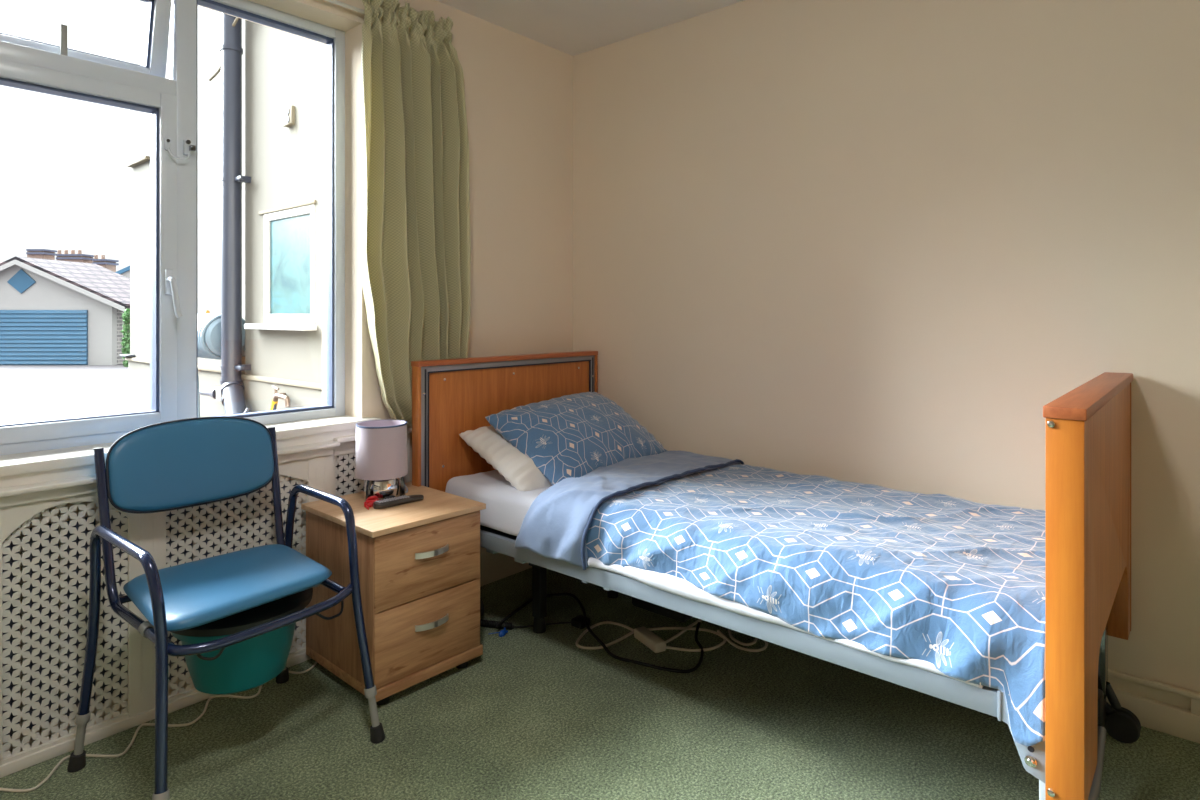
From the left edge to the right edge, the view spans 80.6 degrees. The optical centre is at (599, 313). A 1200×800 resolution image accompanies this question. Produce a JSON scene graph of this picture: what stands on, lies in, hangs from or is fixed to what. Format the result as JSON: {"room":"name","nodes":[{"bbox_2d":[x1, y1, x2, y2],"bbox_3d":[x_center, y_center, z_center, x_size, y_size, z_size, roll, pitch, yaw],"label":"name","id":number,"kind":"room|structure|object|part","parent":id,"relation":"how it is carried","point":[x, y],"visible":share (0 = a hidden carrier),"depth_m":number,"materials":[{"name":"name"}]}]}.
{"room":"care facility","nodes":[
{"label":"care facility","id":0,"kind":"room"},
{"bbox_2d":[2,0,572,758],"bbox_3d":[-1.473,-0.050,2.247,0.300,2.500,4.150,0,0,41],"label":"wall","id":1,"kind":"structure","parent":0,"point":[519,88],"depth_m":3.18,"materials":[{"name":"paint"}]},
{"bbox_2d":[0,0,344,454],"bbox_3d":[-1.657,-0.345,2.048,0.220,1.510,1.947,0,0,41],"label":"window","id":2,"kind":"structure","parent":1,"relation":"in","point":[171,103],"depth_m":2.30,"materials":[{"name":"white plastic"}]},
{"bbox_3d":[-1.584,-0.809,2.093,0.007,0.092,0.017,0,0,41],"label":"stay arm","id":3,"kind":"part","parent":2,"relation":"part of","materials":[{"name":"grey plastic"}]},
{"bbox_3d":[-1.666,-0.913,2.089,0.153,0.316,0.683,0,0,41],"label":"vent sash","id":4,"kind":"part","parent":2,"relation":"part of","materials":[{"name":"white plastic"}]},
{"bbox_3d":[-1.637,-0.173,2.065,0.081,1.074,0.704,0,0,41],"label":"sash","id":5,"kind":"part","parent":2,"relation":"part of","materials":[{"name":"white plastic"}]},
{"bbox_3d":[-1.388,-0.103,2.280,0.018,0.083,0.023,0,0,41],"label":"handle plate","id":6,"kind":"part","parent":2,"relation":"part of","materials":[{"name":"white plastic"}]},
{"bbox_3d":[-1.359,-0.053,2.264,0.051,0.134,0.034,0,0,41],"label":"handle lever","id":7,"kind":"part","parent":2,"relation":"part of","materials":[{"name":"white plastic"}]},
{"bbox_2d":[0,415,380,487],"bbox_3d":[-1.654,0.424,1.860,0.181,0.061,2.327,0,0,41],"label":"windowsill","id":8,"kind":"structure","parent":1,"relation":"attached to","point":[18,469],"depth_m":2.00,"materials":[{"name":"white paint"}]},
{"bbox_2d":[326,0,364,13],"bbox_3d":[-1.513,-1.130,1.939,0.042,0.024,2.530,0,0,41],"label":"rail","id":9,"kind":"object","parent":1,"relation":"attached to","point":[345,5],"visible":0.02,"depth_m":2.60,"materials":[{"name":"white paint"}]},
{"bbox_2d":[358,0,470,427],"bbox_3d":[-0.721,-0.377,2.764,0.127,1.644,0.491,0,0,41],"label":"curtain","id":10,"kind":"object","parent":9,"relation":"hanging from","point":[414,251],"visible":0.88,"depth_m":2.73,"materials":[{"name":"green fabric"}]},
{"bbox_2d":[436,0,744,55],"bbox_3d":[0.496,-1.375,0.550,5.500,0.150,4.150,0,0,41],"label":"ceiling","id":11,"kind":"structure","parent":0,"point":[571,27],"depth_m":3.09,"materials":[{"name":"paint"}]},
{"bbox_2d":[0,568,1199,799],"bbox_3d":[0.591,1.250,0.469,5.250,0.100,4.150,0,0,41],"label":"floor","id":12,"kind":"structure","parent":0,"point":[533,716],"depth_m":2.01,"materials":[{"name":"carpet"}]},
{"bbox_2d":[0,662,316,791],"bbox_3d":[-1.273,1.196,2.111,0.212,0.007,1.005,0,0,41],"label":"power cable","id":13,"kind":"object","parent":12,"relation":"on","point":[313,666],"visible":0.74,"depth_m":2.02,"materials":[{"name":"white plastic"}]},
{"bbox_2d":[0,441,339,777],"bbox_3d":[-1.605,0.828,1.792,0.094,0.745,1.988,0,0,41],"label":"radiator cover","id":14,"kind":"object","parent":12,"relation":"on","point":[125,660],"visible":0.5,"depth_m":1.98,"materials":[{"name":"white paint"}]},
{"bbox_3d":[-1.470,0.840,1.955,0.004,0.649,0.290,0,0,41],"label":"star panel","id":15,"kind":"part","parent":14,"relation":"part of","materials":[{"name":"white wood"}]},
{"bbox_3d":[-1.344,0.825,2.076,0.002,0.570,0.008,0,0,41],"label":"pillar moulding","id":16,"kind":"part","parent":14,"relation":"part of","materials":[{"name":"white paint"}]},
{"bbox_3d":[-1.496,0.850,1.967,0.028,0.540,1.345,0,0,41],"label":"radiator panel","id":17,"kind":"part","parent":14,"relation":"part of","materials":[{"name":"white wood"}]},
{"bbox_3d":[-1.323,0.825,2.101,0.002,0.570,0.008,0,0,41],"label":"pillar moulding","id":18,"kind":"part","parent":14,"relation":"part of","materials":[{"name":"white paint"}]},
{"bbox_2d":[0,441,339,507],"bbox_3d":[-1.605,0.477,1.792,0.094,0.045,1.988,0,0,41],"label":"shelf","id":19,"kind":"object","parent":14,"relation":"attached to","point":[34,495],"depth_m":1.94,"materials":[{"name":"white paint"}]},
{"bbox_3d":[-1.169,0.845,2.304,0.004,0.639,0.450,0,0,41],"label":"star panel","id":20,"kind":"part","parent":14,"relation":"part of","materials":[{"name":"white wood"}]},
{"bbox_3d":[-0.995,0.825,2.482,0.002,0.570,0.008,0,0,41],"label":"pillar moulding","id":21,"kind":"part","parent":14,"relation":"part of","materials":[{"name":"white paint"}]},
{"bbox_3d":[-0.975,0.825,2.505,0.002,0.570,0.008,0,0,41],"label":"pillar moulding","id":22,"kind":"part","parent":14,"relation":"part of","materials":[{"name":"white paint"}]},
{"bbox_2d":[67,416,384,799],"bbox_3d":[-1.014,0.758,1.940,0.640,0.881,0.628,0,0,41],"label":"chair","id":23,"kind":"object","parent":12,"relation":"on","point":[190,462],"visible":0.96,"depth_m":1.95,"materials":[{"name":"blue metal"}]},
{"bbox_3d":[-1.160,0.808,1.722,0.530,0.530,0.044,0,0,38],"label":"arm frame","id":24,"kind":"part","parent":23,"relation":"part of","materials":[{"name":"blue metal"}]},
{"bbox_3d":[-1.217,0.444,2.130,0.085,0.248,0.456,0,0,41],"label":"backrest","id":25,"kind":"part","parent":23,"relation":"part of","materials":[{"name":"blue leather"}]},
{"bbox_3d":[-0.999,0.720,1.915,0.434,0.048,0.463,0,0,41],"label":"seat","id":26,"kind":"part","parent":23,"relation":"part of","materials":[{"name":"blue leather"}]},
{"bbox_2d":[170,588,312,694],"bbox_3d":[-0.987,0.880,1.947,0.352,0.229,0.370,0,0,41],"label":"bucket","id":27,"kind":"object","parent":23,"relation":"hanging from","point":[246,665],"visible":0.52,"depth_m":1.84,"materials":[{"name":"teal plastic"}]},
{"bbox_3d":[-0.987,0.787,1.947,0.352,0.042,0.370,0,0,41],"label":"lid","id":28,"kind":"part","parent":27,"relation":"part of","materials":[{"name":"black plastic"}]},
{"bbox_3d":[-0.840,0.807,2.150,0.514,0.550,0.049,0,0,41],"label":"arm frame","id":29,"kind":"part","parent":23,"relation":"part of","materials":[{"name":"blue metal"}]},
{"bbox_2d":[332,428,411,495],"bbox_3d":[-0.855,0.823,2.683,0.068,0.754,0.360,0,0,41],"label":"radiator cover","id":30,"kind":"object","parent":12,"relation":"on","point":[345,481],"visible":0.09,"depth_m":2.61,"materials":[{"name":"white paint"}]},
{"bbox_3d":[-0.901,0.831,2.648,0.004,0.638,0.200,0,0,41],"label":"star panel","id":31,"kind":"part","parent":30,"relation":"part of","materials":[{"name":"white wood"}]},
{"bbox_2d":[332,428,411,442],"bbox_3d":[-0.852,0.455,2.687,0.068,0.018,0.348,0,0,41],"label":"shelf","id":32,"kind":"object","parent":30,"relation":"attached to","point":[352,438],"depth_m":2.57,"materials":[{"name":"white paint"}]},
{"bbox_2d":[301,482,485,704],"bbox_3d":[-0.704,0.925,2.423,0.486,0.550,0.440,0,0,41],"label":"nightstand","id":33,"kind":"object","parent":12,"relation":"on","point":[419,561],"visible":0.93,"depth_m":2.28,"materials":[{"name":"brown wood"}]},
{"bbox_2d":[364,496,377,509],"bbox_3d":[-0.771,0.637,2.402,0.060,0.025,0.090,0,0,29],"label":"strap","id":34,"kind":"object","parent":33,"relation":"on","point":[370,500],"visible":0.71,"depth_m":2.41,"materials":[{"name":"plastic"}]},
{"bbox_2d":[355,419,407,501],"bbox_3d":[-0.750,0.543,2.560,0.178,0.314,0.295,0,0,23],"label":"table lamp","id":35,"kind":"object","parent":33,"relation":"on","point":[381,445],"visible":0.96,"depth_m":2.44,"materials":[{"name":"white fabric"}]},
{"bbox_3d":[-0.790,0.595,2.459,0.018,0.105,0.062,0,0,21],"label":"leg","id":36,"kind":"part","parent":35,"relation":"part of","materials":[{"name":"silver metal"}]},
{"bbox_3d":[-0.723,0.594,2.514,0.062,0.105,0.019,0,0,-9],"label":"leg","id":37,"kind":"part","parent":35,"relation":"part of","materials":[{"name":"silver metal"}]},
{"bbox_2d":[373,495,423,508],"bbox_3d":[-0.688,0.638,2.423,0.179,0.022,0.054,0,0,-44],"label":"remote control","id":38,"kind":"object","parent":33,"relation":"on","point":[395,501],"visible":1,"depth_m":2.40,"materials":[{"name":"grey plastic"}]},
{"bbox_3d":[-0.551,1.018,2.283,0.020,0.224,0.398,0,0,42],"label":"drawer","id":39,"kind":"part","parent":33,"relation":"part of","materials":[{"name":"brown wood"}]},
{"bbox_3d":[-0.551,0.787,2.283,0.020,0.227,0.398,0,0,42],"label":"drawer","id":40,"kind":"part","parent":33,"relation":"part of","materials":[{"name":"brown wood"}]},
{"bbox_3d":[-0.533,0.991,2.270,0.028,0.018,0.124,0,0,41],"label":"drawer handle","id":41,"kind":"part","parent":33,"relation":"part of","materials":[{"name":"metal"}]},
{"bbox_3d":[-0.533,0.763,2.270,0.028,0.018,0.124,0,0,41],"label":"drawer handle","id":42,"kind":"part","parent":33,"relation":"part of","materials":[{"name":"metal"}]},
{"bbox_2d":[488,627,507,636],"bbox_3d":[-0.376,1.185,2.635,0.074,0.029,0.024,0,0,-26],"label":"clip","id":43,"kind":"object","parent":12,"relation":"on","point":[502,633],"visible":1,"depth_m":2.63,"materials":[{"name":"blue plastic"}]},
{"bbox_2d":[480,615,589,629],"bbox_3d":[-0.258,1.185,2.717,0.442,0.029,0.073,0,0,-2],"label":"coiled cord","id":44,"kind":"object","parent":12,"relation":"on","point":[578,621],"visible":0.76,"depth_m":2.70,"materials":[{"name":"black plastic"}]},
{"bbox_2d":[495,593,703,672],"bbox_3d":[0.018,1.169,2.644,0.776,0.063,0.352,0,0,22],"label":"power cable","id":45,"kind":"object","parent":12,"relation":"on","point":[592,633],"visible":0.92,"depth_m":2.54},
{"bbox_2d":[575,619,767,652],"bbox_3d":[0.261,1.183,2.622,0.699,0.035,0.249,0,0,0],"label":"lead","id":46,"kind":"object","parent":12,"relation":"on","point":[643,634],"visible":0.93,"depth_m":2.57,"materials":[{"name":"plastic"}]},
{"bbox_2d":[411,351,1140,799],"bbox_3d":[0.431,0.687,2.376,2.157,1.026,1.034,0,0,41],"label":"bed","id":47,"kind":"object","parent":12,"relation":"on","point":[1088,427],"visible":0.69,"depth_m":1.68,"materials":[{"name":"brown wood"}]},
{"bbox_2d":[445,470,550,535],"bbox_3d":[0.420,0.706,2.411,1.975,0.152,0.915,0,0,41],"label":"mattress","id":48,"kind":"object","parent":47,"relation":"on","point":[506,509],"visible":0.05,"depth_m":2.54,"materials":[{"name":"white fabric"}]},
{"bbox_2d":[459,426,551,490],"bbox_3d":[-0.182,0.550,2.904,0.410,0.235,0.680,0,0,44],"label":"pillow","id":49,"kind":"object","parent":48,"relation":"on","point":[515,466],"visible":0.28,"depth_m":2.65,"materials":[{"name":"white fabric"}]},
{"bbox_2d":[485,392,667,484],"bbox_3d":[-0.072,0.503,2.934,0.420,0.306,0.716,0,0,38],"label":"pillow","id":50,"kind":"object","parent":48,"relation":"on","point":[573,435],"visible":0.88,"depth_m":2.77,"materials":[{"name":"blue fabric"}]},
{"bbox_2d":[514,451,1044,745],"bbox_3d":[0.605,0.708,2.240,1.525,0.302,1.006,0,0,41],"label":"duvet","id":51,"kind":"object","parent":48,"relation":"on","point":[942,584],"visible":0.96,"depth_m":1.86,"materials":[{"name":"fabric"}]},
{"bbox_3d":[-0.368,0.549,3.068,0.032,0.702,0.996,0,0,41],"label":"headboard","id":52,"kind":"part","parent":47,"relation":"part of","materials":[{"name":"brown wood"}]},
{"bbox_3d":[-0.229,1.044,2.680,0.060,0.309,0.060,0,0,41],"label":"leg","id":53,"kind":"part","parent":47,"relation":"part of","materials":[{"name":"black plastic"}]},
{"bbox_3d":[0.055,1.044,3.010,0.060,0.309,0.060,0,0,41],"label":"leg","id":54,"kind":"part","parent":47,"relation":"part of","materials":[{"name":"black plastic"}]},
{"bbox_3d":[0.313,1.005,2.635,0.700,0.190,0.210,0,0,41],"label":"drive motor","id":55,"kind":"part","parent":47,"relation":"part of","materials":[{"name":"black plastic"}]},
{"bbox_3d":[0.100,0.802,2.081,1.940,0.052,0.024,0,0,41],"label":"rail","id":56,"kind":"part","parent":47,"relation":"part of","materials":[{"name":"grey metal"}]},
{"bbox_3d":[0.854,0.849,1.424,0.091,0.158,0.016,0,0,41],"label":"corner plate","id":57,"kind":"part","parent":47,"relation":"part of","materials":[{"name":"grey metal"}]},
{"bbox_3d":[1.204,0.563,1.713,0.058,0.734,1.006,0,0,41],"label":"footboard","id":58,"kind":"part","parent":47,"relation":"part of","materials":[{"name":"brown wood"}]},
{"bbox_2d":[573,0,1199,692],"bbox_3d":[1.899,-0.050,1.949,5.200,2.500,0.200,0,0,41],"label":"wall","id":59,"kind":"structure","parent":0,"point":[858,241],"depth_m":2.50,"materials":[{"name":"paint"}]},
{"bbox_2d":[1106,669,1199,743],"bbox_3d":[1.825,1.133,1.862,4.800,0.134,0.028,0,0,41],"label":"baseboard","id":60,"kind":"structure","parent":59,"relation":"attached to","point":[1165,708],"depth_m":2.04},
{"label":"outside","id":61,"kind":"structure","parent":0,"visible":0},
{"bbox_2d":[0,364,127,422],"bbox_3d":[-14.443,2.050,29.096,95.000,0.200,100.000,0,0,41],"label":"ground","id":62,"kind":"structure","parent":61,"point":[27,392],"depth_m":17.59,"materials":[{"name":"white concrete"}]},
{"bbox_2d":[0,249,118,271],"bbox_3d":[-39.659,-1.251,48.799,16.176,6.402,6.400,0,0,0],"label":"house","id":63,"kind":"structure","parent":62,"relation":"on","point":[109,264],"depth_m":48.50,"materials":[{"name":"red ceramic"}]},
{"bbox_2d":[0,256,129,364],"bbox_3d":[-21.846,-0.112,28.662,8.317,4.123,3.984,0,0,0],"label":"garage","id":64,"kind":"structure","parent":62,"relation":"on","point":[53,312],"depth_m":26.97,"materials":[{"name":"white render"},{"name":"brown tile"},{"name":"blue paint"}]},
{"bbox_2d":[7,269,35,292],"bbox_3d":[-22.029,-1.249,26.970,1.087,0.934,0.040,0,0,0],"label":"vent","id":65,"kind":"object","parent":64,"relation":"attached to","point":[18,280],"depth_m":26.95,"materials":[{"name":"blue paint"}]},
{"bbox_2d":[116,266,129,278],"bbox_3d":[-25.491,-0.336,39.950,2.683,4.573,4.100,0,0,0],"label":"house","id":66,"kind":"structure","parent":62,"relation":"on","point":[125,271],"depth_m":37.90,"materials":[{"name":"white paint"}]},
{"bbox_2d":[120,308,129,366],"bbox_3d":[-17.490,0.892,26.191,0.462,2.239,0.450,0,0,-32],"label":"bush","id":67,"kind":"object","parent":62,"relation":"on","point":[125,340],"visible":0.7,"depth_m":26.11,"materials":[{"name":"green plant"}]},
{"bbox_2d":[120,0,321,416],"bbox_3d":[-1.243,-1.025,6.774,5.260,5.950,4.590,0,0,41],"label":"neighbouring building","id":68,"kind":"structure","parent":62,"relation":"on","point":[282,201],"depth_m":4.76,"materials":[{"name":"beige paint"}]},
{"bbox_2d":[199,387,222,401],"bbox_3d":[-2.873,0.575,5.295,0.600,0.100,0.200,0,0,41],"label":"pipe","id":69,"kind":"object","parent":68,"relation":"attached to","point":[215,392],"visible":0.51,"depth_m":5.10,"materials":[{"name":"grey plastic"}]},
{"bbox_2d":[198,310,244,416],"bbox_3d":[-2.802,0.386,5.133,0.500,0.829,0.352,0,0,41],"label":"satellite dish","id":70,"kind":"object","parent":68,"relation":"attached to","point":[209,324],"visible":0.4,"depth_m":4.93,"materials":[{"name":"grey plastic"}]},
{"bbox_2d":[208,13,250,414],"bbox_3d":[-2.535,-1.428,4.944,0.227,4.744,1.014,0,0,-36],"label":"downpipe","id":71,"kind":"object","parent":68,"relation":"attached to","point":[232,386],"visible":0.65,"depth_m":4.83,"materials":[{"name":"grey metal"}]},
{"bbox_2d":[270,386,289,409],"bbox_3d":[-1.997,0.648,4.455,0.277,0.390,0.088,0,0,41],"label":"tap","id":72,"kind":"object","parent":68,"relation":"attached to","point":[274,402],"visible":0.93,"depth_m":4.44,"materials":[{"name":"gold metal"}]},
{"bbox_3d":[-1.968,0.534,4.432,0.201,0.078,0.086,0,0,41],"label":"spout","id":73,"kind":"part","parent":72,"relation":"part of","materials":[{"name":"gold metal"}]},
{"bbox_3d":[-2.022,0.083,4.508,0.813,0.035,0.140,0,0,41],"label":"window sill","id":74,"kind":"part","parent":68,"relation":"part of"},
{"bbox_2d":[283,105,294,126],"bbox_3d":[-1.957,-1.245,4.463,0.095,0.120,0.045,0,0,41],"label":"wall vent","id":75,"kind":"object","parent":68,"relation":"attached to","point":[289,111],"visible":1,"depth_m":4.44,"materials":[{"name":"white plastic"}]},
{"bbox_3d":[-1.963,-0.307,4.512,0.578,0.625,0.018,0,0,41],"label":"pane","id":76,"kind":"part","parent":68,"relation":"part of","materials":[{"name":"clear glass"}]}
]}

